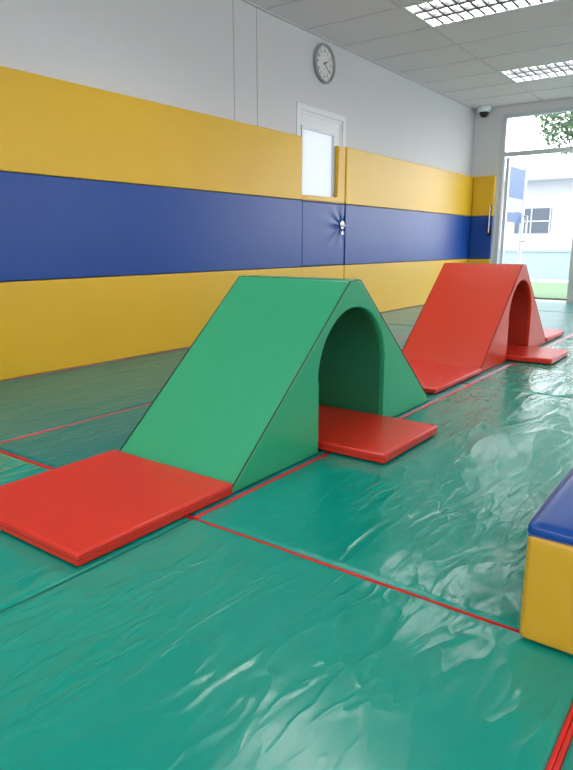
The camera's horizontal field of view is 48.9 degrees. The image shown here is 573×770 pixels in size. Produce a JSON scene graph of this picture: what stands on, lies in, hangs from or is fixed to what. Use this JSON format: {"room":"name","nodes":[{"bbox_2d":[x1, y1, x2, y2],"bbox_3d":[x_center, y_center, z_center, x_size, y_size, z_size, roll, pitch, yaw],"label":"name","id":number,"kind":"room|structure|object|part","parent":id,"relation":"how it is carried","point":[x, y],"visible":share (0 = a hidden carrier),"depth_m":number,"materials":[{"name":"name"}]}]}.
{"room":"children's soft playroom","nodes":[
{"label":"children's soft playroom","id":0,"kind":"room"},
{"bbox_2d":[0,0,474,382],"bbox_3d":[-1.377,-1.589,4.175,0.150,3.000,13.900,9,15,35],"label":"wall","id":1,"kind":"structure","parent":0,"point":[176,53],"depth_m":5.05,"materials":[{"name":"grey paint"}]},
{"bbox_2d":[0,267,301,380],"bbox_3d":[-1.780,-0.305,3.725,0.050,0.588,6.465,9,15,35],"label":"pad","id":2,"kind":"object","parent":1,"relation":"attached to","point":[50,325],"visible":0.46,"depth_m":4.36,"materials":[{"name":"yellow leather"}]},
{"bbox_2d":[0,171,301,281],"bbox_3d":[-1.780,-0.902,3.592,0.050,0.632,6.465,9,15,35],"label":"pad","id":3,"kind":"object","parent":1,"relation":"attached to","point":[52,227],"visible":1,"depth_m":4.46,"materials":[{"name":"blue leather"}]},
{"bbox_2d":[0,66,301,199],"bbox_3d":[-1.780,-1.493,3.460,0.050,0.574,6.465,9,15,35],"label":"pad","id":4,"kind":"object","parent":1,"relation":"attached to","point":[49,126],"visible":0.99,"depth_m":4.36,"materials":[{"name":"yellow leather"}]},
{"bbox_2d":[233,8,257,125],"bbox_3d":[-0.340,-2.670,5.250,0.003,0.960,0.306,9,15,35],"label":"trim","id":5,"kind":"structure","parent":1,"relation":"attached to","point":[256,8],"depth_m":5.22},
{"bbox_2d":[296,102,345,266],"bbox_3d":[0.360,-1.659,6.437,0.162,2.150,0.880,9,15,35],"label":"door","id":6,"kind":"structure","parent":1,"relation":"in","point":[320,130],"depth_m":6.30,"materials":[{"name":"white wood"}]},
{"bbox_3d":[0.294,-2.209,6.296,0.006,0.615,0.565,9,15,35],"label":"glass pane","id":7,"kind":"part","parent":6,"relation":"part of","materials":[{"name":"white glass"}]},
{"bbox_3d":[0.314,-2.206,6.283,0.020,0.645,0.595,9,15,35],"label":"pane frame","id":8,"kind":"part","parent":6,"relation":"part of","materials":[{"name":"glass"}]},
{"bbox_2d":[301,265,343,277],"bbox_3d":[0.367,-0.947,6.592,0.047,0.584,0.802,9,15,35],"label":"pad","id":9,"kind":"object","parent":6,"relation":"attached to","point":[335,271],"visible":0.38,"depth_m":6.53,"materials":[{"name":"yellow leather"}]},
{"bbox_2d":[302,200,344,266],"bbox_3d":[0.369,-1.543,6.457,0.052,0.630,0.802,9,15,35],"label":"pad","id":10,"kind":"object","parent":6,"relation":"attached to","point":[322,239],"visible":0.99,"depth_m":6.42,"materials":[{"name":"blue leather"}]},
{"bbox_2d":[302,146,344,203],"bbox_3d":[0.365,-2.132,6.327,0.045,0.569,0.800,9,15,35],"label":"pad","id":11,"kind":"object","parent":6,"relation":"attached to","point":[339,191],"visible":0.93,"depth_m":6.53,"materials":[{"name":"yellow leather"}]},
{"bbox_3d":[0.580,-1.661,6.665,0.072,0.149,0.153,9,15,35],"label":"handle","id":12,"kind":"part","parent":6,"relation":"part of","materials":[{"name":"silver metal"}]},
{"bbox_2d":[314,43,335,83],"bbox_3d":[0.372,-3.119,6.114,0.036,0.360,0.360,9,15,35],"label":"wall clock","id":13,"kind":"object","parent":1,"relation":"attached to","point":[324,59],"visible":1,"depth_m":6.12,"materials":[{"name":"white plastic"}]},
{"bbox_2d":[343,259,468,311],"bbox_3d":[1.711,-1.343,8.370,0.050,0.588,3.720,9,15,35],"label":"pad","id":14,"kind":"object","parent":1,"relation":"attached to","point":[394,285],"visible":0.48,"depth_m":7.92,"materials":[{"name":"yellow leather"}]},
{"bbox_2d":[343,204,470,264],"bbox_3d":[1.711,-1.940,8.237,0.050,0.632,3.720,9,15,35],"label":"pad","id":15,"kind":"object","parent":1,"relation":"attached to","point":[371,234],"visible":0.97,"depth_m":7.82,"materials":[{"name":"blue leather"}]},
{"bbox_2d":[344,147,473,215],"bbox_3d":[1.711,-2.531,8.105,0.050,0.574,3.720,9,15,35],"label":"pad","id":16,"kind":"object","parent":1,"relation":"attached to","point":[371,179],"visible":0.91,"depth_m":7.68,"materials":[{"name":"yellow leather"}]},
{"bbox_2d":[247,0,572,108],"bbox_3d":[2.010,-2.322,1.465,8.250,0.012,13.900,9,15,35],"label":"ceiling","id":17,"kind":"structure","parent":0,"point":[305,13],"depth_m":6.21,"materials":[{"name":"tile"}]},
{"bbox_2d":[241,0,572,110],"bbox_3d":[2.010,-2.310,1.468,8.250,0.012,13.900,9,15,35],"label":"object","id":18,"kind":"structure","parent":17,"relation":"attached to","point":[245,1],"depth_m":6.42,"materials":[{"name":"white metal"}]},
{"bbox_2d":[401,0,560,27],"bbox_3d":[1.625,-3.193,5.159,1.200,0.118,0.625,9,15,35],"label":"ceiling light","id":19,"kind":"object","parent":17,"relation":"attached to","point":[434,13],"visible":0.96,"depth_m":5.35,"materials":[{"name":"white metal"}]},
{"bbox_2d":[423,0,481,11],"bbox_3d":[1.625,-3.236,5.150,1.140,0.010,0.565,9,15,35],"label":"diffuser","id":20,"kind":"object","parent":19,"relation":"attached to","point":[425,4],"depth_m":5.47,"materials":[{"name":"white plastic"}]},
{"bbox_2d":[477,106,490,117],"bbox_3d":[2.872,-3.962,9.155,0.196,0.142,0.196,9,15,35],"label":"security camera","id":21,"kind":"object","parent":17,"relation":"attached to","point":[483,111],"visible":1,"depth_m":9.10,"materials":[{"name":"white plastic"}]},
{"bbox_2d":[499,60,572,82],"bbox_3d":[3.103,-3.633,7.127,1.200,0.118,0.625,9,15,35],"label":"ceiling light","id":22,"kind":"object","parent":17,"relation":"attached to","point":[563,68],"visible":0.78,"depth_m":7.29,"materials":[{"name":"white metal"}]},
{"bbox_2d":[471,98,572,262],"bbox_3d":[6.164,-2.283,7.278,8.550,3.000,0.150,9,15,35],"label":"wall","id":23,"kind":"structure","parent":0,"point":[487,130],"depth_m":9.28,"materials":[{"name":"grey paint"}]},
{"bbox_2d":[469,259,489,262],"bbox_3d":[2.954,-1.642,9.707,0.325,0.588,0.050,9,15,35],"label":"pad","id":24,"kind":"object","parent":23,"relation":"attached to","point":[470,260],"visible":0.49,"depth_m":9.62,"materials":[{"name":"yellow leather"}]},
{"bbox_2d":[469,216,492,258],"bbox_3d":[2.954,-2.239,9.574,0.325,0.632,0.050,9,15,35],"label":"pad","id":25,"kind":"object","parent":23,"relation":"attached to","point":[480,244],"visible":1,"depth_m":9.55,"materials":[{"name":"blue leather"}]},
{"bbox_2d":[471,175,495,215],"bbox_3d":[2.954,-2.830,9.442,0.325,0.574,0.050,9,15,35],"label":"pad","id":26,"kind":"object","parent":23,"relation":"attached to","point":[483,186],"visible":1,"depth_m":9.42,"materials":[{"name":"yellow leather"}]},
{"bbox_2d":[487,106,572,302],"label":"door","id":27,"kind":"structure","parent":23,"relation":"in","point":[515,178],"depth_m":9.42,"materials":[{"name":"metal"}]},
{"bbox_3d":[3.030,-2.469,9.397,0.026,0.405,0.068,9,15,35],"label":"pull handle","id":28,"kind":"part","parent":27,"relation":"part of","materials":[{"name":"silver metal"}]},
{"bbox_3d":[3.042,-2.307,9.452,0.060,0.160,0.016,9,15,35],"label":"lock plate","id":29,"kind":"part","parent":27,"relation":"part of","materials":[{"name":"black metal"}]},
{"bbox_2d":[508,166,524,199],"bbox_3d":[3.540,-3.105,9.696,0.003,0.450,0.760,9,15,35],"label":"poster","id":30,"kind":"object","parent":27,"relation":"on","point":[516,189],"depth_m":9.71,"materials":[{"name":"blue paper"}]},
{"bbox_3d":[3.846,-2.518,10.163,0.070,0.430,0.032,9,15,35],"label":"handle","id":31,"kind":"part","parent":27,"relation":"part of","materials":[{"name":"silver metal"}]},
{"bbox_3d":[2.009,0.490,2.094,8.550,0.150,14.200,9,15,35],"label":"floor","id":32,"kind":"structure","parent":0,"visible":0},
{"bbox_2d":[0,348,188,442],"bbox_3d":[-1.008,-0.005,3.857,1.125,0.048,2.319,9,15,35],"label":"floor mat","id":33,"kind":"object","parent":32,"relation":"on","point":[37,404],"visible":0.59,"depth_m":3.54,"materials":[{"name":"green plastic"}]},
{"bbox_2d":[0,451,192,612],"bbox_3d":[-1.462,0.555,1.350,1.192,0.048,2.367,9,15,35],"label":"floor mat","id":34,"kind":"object","parent":32,"relation":"on","point":[27,571],"visible":0.3,"depth_m":1.66,"materials":[{"name":"green plastic"}]},
{"bbox_2d":[0,450,231,566],"bbox_3d":[-0.598,0.358,2.020,0.607,0.040,0.608,9,15,35],"label":"mat","id":35,"kind":"object","parent":34,"relation":"on","point":[80,512],"visible":1,"depth_m":1.93,"materials":[{"name":"red plastic"}]},
{"bbox_2d":[0,383,468,518],"bbox_3d":[-0.077,0.143,3.191,1.195,0.048,2.319,9,15,35],"label":"floor mat","id":36,"kind":"object","parent":32,"relation":"on","point":[65,445],"visible":0.17,"depth_m":2.64,"materials":[{"name":"green plastic"}]},
{"bbox_2d":[119,275,428,492],"bbox_3d":[0.047,-0.143,2.821,0.593,0.669,1.585,9,15,35],"label":"block","id":37,"kind":"object","parent":36,"relation":"on","point":[239,408],"visible":0.98,"depth_m":2.50,"materials":[{"name":"green plastic"}]},
{"bbox_2d":[318,404,436,463],"bbox_3d":[0.238,0.193,2.760,0.690,0.040,0.500,9,15,35],"label":"mat","id":38,"kind":"object","parent":36,"relation":"on","point":[357,434],"visible":0.56,"depth_m":2.64,"materials":[{"name":"red plastic"}]},
{"bbox_2d":[407,360,481,393],"bbox_3d":[0.795,-0.067,3.940,0.609,0.032,0.737,9,15,35],"label":"mat","id":39,"kind":"object","parent":36,"relation":"on","point":[434,378],"visible":0.42,"depth_m":3.88,"materials":[{"name":"red plastic"}]},
{"bbox_2d":[0,519,572,769],"bbox_3d":[-0.525,0.705,0.679,1.130,0.048,2.362,9,15,35],"label":"floor mat","id":40,"kind":"object","parent":32,"relation":"on","point":[199,645],"visible":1,"depth_m":1.22,"materials":[{"name":"green plastic"}]},
{"bbox_2d":[195,385,572,632],"bbox_3d":[0.859,0.293,2.521,1.131,0.048,2.319,9,15,35],"label":"floor mat","id":41,"kind":"object","parent":32,"relation":"on","point":[444,521],"visible":0.87,"depth_m":2.01,"materials":[{"name":"green plastic"}]},
{"bbox_2d":[387,324,413,338],"bbox_3d":[0.367,-0.414,5.687,1.125,0.048,2.329,9,15,35],"label":"floor mat","id":42,"kind":"object","parent":32,"relation":"on","point":[398,331],"visible":0.06,"depth_m":6.09,"materials":[{"name":"green plastic"}]},
{"bbox_2d":[380,306,422,325],"bbox_3d":[1.745,-0.824,7.520,1.125,0.048,2.329,9,15,35],"label":"floor mat","id":43,"kind":"object","parent":32,"relation":"on","point":[406,317],"visible":0.3,"depth_m":7.28,"materials":[{"name":"green plastic"}]},
{"bbox_2d":[395,336,563,384],"bbox_3d":[1.298,-0.265,5.020,1.195,0.048,2.329,9,15,35],"label":"floor mat","id":44,"kind":"object","parent":32,"relation":"on","point":[401,342],"visible":0.15,"depth_m":4.32,"materials":[{"name":"green plastic"}]},
{"bbox_2d":[402,263,545,371],"bbox_3d":[1.482,-0.585,4.795,0.593,0.669,1.585,9,15,35],"label":"block","id":45,"kind":"object","parent":44,"relation":"on","point":[471,312],"visible":0.98,"depth_m":4.48,"materials":[{"name":"red leather"}]},
{"bbox_2d":[506,344,568,364],"bbox_3d":[1.682,-0.247,4.728,0.712,0.040,0.500,9,15,35],"label":"mat","id":46,"kind":"object","parent":44,"relation":"on","point":[541,355],"visible":0.5,"depth_m":4.55,"materials":[{"name":"red plastic"}]},
{"bbox_2d":[543,329,563,341],"bbox_3d":[2.134,-0.470,5.725,0.602,0.040,0.602,9,15,35],"label":"mat","id":47,"kind":"object","parent":44,"relation":"on","point":[549,334],"visible":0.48,"depth_m":5.61,"materials":[{"name":"red plastic"}]},
{"bbox_2d":[471,339,572,398],"bbox_3d":[2.234,-0.116,4.351,1.131,0.048,2.329,9,15,35],"label":"floor mat","id":48,"kind":"object","parent":32,"relation":"on","point":[555,379],"visible":0.78,"depth_m":3.94,"materials":[{"name":"green plastic"}]},
{"bbox_2d":[536,302,572,312],"bbox_3d":[3.779,-1.003,8.321,1.193,0.048,1.401,9,15,35],"label":"floor mat","id":49,"kind":"object","parent":32,"relation":"on","point":[542,306],"visible":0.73,"depth_m":8.32,"materials":[{"name":"green plastic"}]},
{"bbox_2d":[538,311,572,338],"bbox_3d":[2.676,-0.675,6.854,1.195,0.048,2.329,9,15,35],"label":"floor mat","id":50,"kind":"object","parent":32,"relation":"on","point":[549,320],"visible":0.24,"depth_m":6.80,"materials":[{"name":"green plastic"}]},
{"bbox_2d":[553,719,572,769],"bbox_3d":[0.390,0.851,0.024,1.141,0.048,2.359,9,15,35],"label":"floor mat","id":51,"kind":"object","parent":32,"relation":"on","point":[564,761],"visible":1,"depth_m":1.04,"materials":[{"name":"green plastic"}]},
{"bbox_3d":[1.774,0.440,1.866,1.141,0.048,2.319,9,15,35],"label":"floor mat","id":52,"kind":"object","parent":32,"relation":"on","visible":0},
{"bbox_2d":[519,468,572,654],"bbox_3d":[1.043,0.353,1.519,0.648,0.268,1.038,9,15,35],"label":"foam block","id":53,"kind":"object","parent":52,"relation":"on","point":[546,618],"visible":1,"depth_m":1.27,"materials":[{"name":"plastic"}]},
{"bbox_3d":[1.043,0.239,1.493,0.643,0.034,1.033,9,15,35],"label":"panel","id":54,"kind":"part","parent":53,"relation":"part of","materials":[{"name":"blue plastic"}]},
{"label":"outside","id":55,"kind":"structure","parent":0,"visible":0},
{"bbox_2d":[530,278,567,302],"bbox_3d":[16.625,-5.876,30.573,50.000,0.150,50.150,9,15,35],"label":"ground","id":56,"kind":"structure","parent":55,"point":[531,279],"depth_m":14.88,"materials":[{"name":"white concrete"}]},
{"bbox_2d":[498,249,570,278],"bbox_3d":[6.874,-3.037,15.854,20.000,0.730,0.210,9,15,35],"label":"wall","id":57,"kind":"structure","parent":56,"relation":"on","point":[540,263],"depth_m":16.00,"materials":[{"name":"blue paint"}]},
{"bbox_2d":[499,169,572,249],"bbox_3d":[9.685,-6.393,25.094,17.400,3.250,7.200,9,15,35],"label":"building","id":58,"kind":"structure","parent":56,"relation":"on","point":[549,194],"depth_m":22.18,"materials":[{"name":"white paint"}]},
{"bbox_2d":[531,282,567,300],"bbox_3d":[4.301,-1.930,12.507,20.000,0.030,4.350,9,15,35],"label":"lawn","id":59,"kind":"structure","parent":56,"relation":"on","point":[541,290],"depth_m":11.57,"materials":[{"name":"green plant"}]},
{"bbox_2d":[534,111,572,154],"bbox_3d":[6.625,-4.779,13.905,2.651,4.988,1.880,9,15,35],"label":"tree","id":60,"kind":"object","parent":56,"relation":"on","point":[568,124],"visible":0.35,"depth_m":13.93,"materials":[{"name":"green plant"}]}
]}

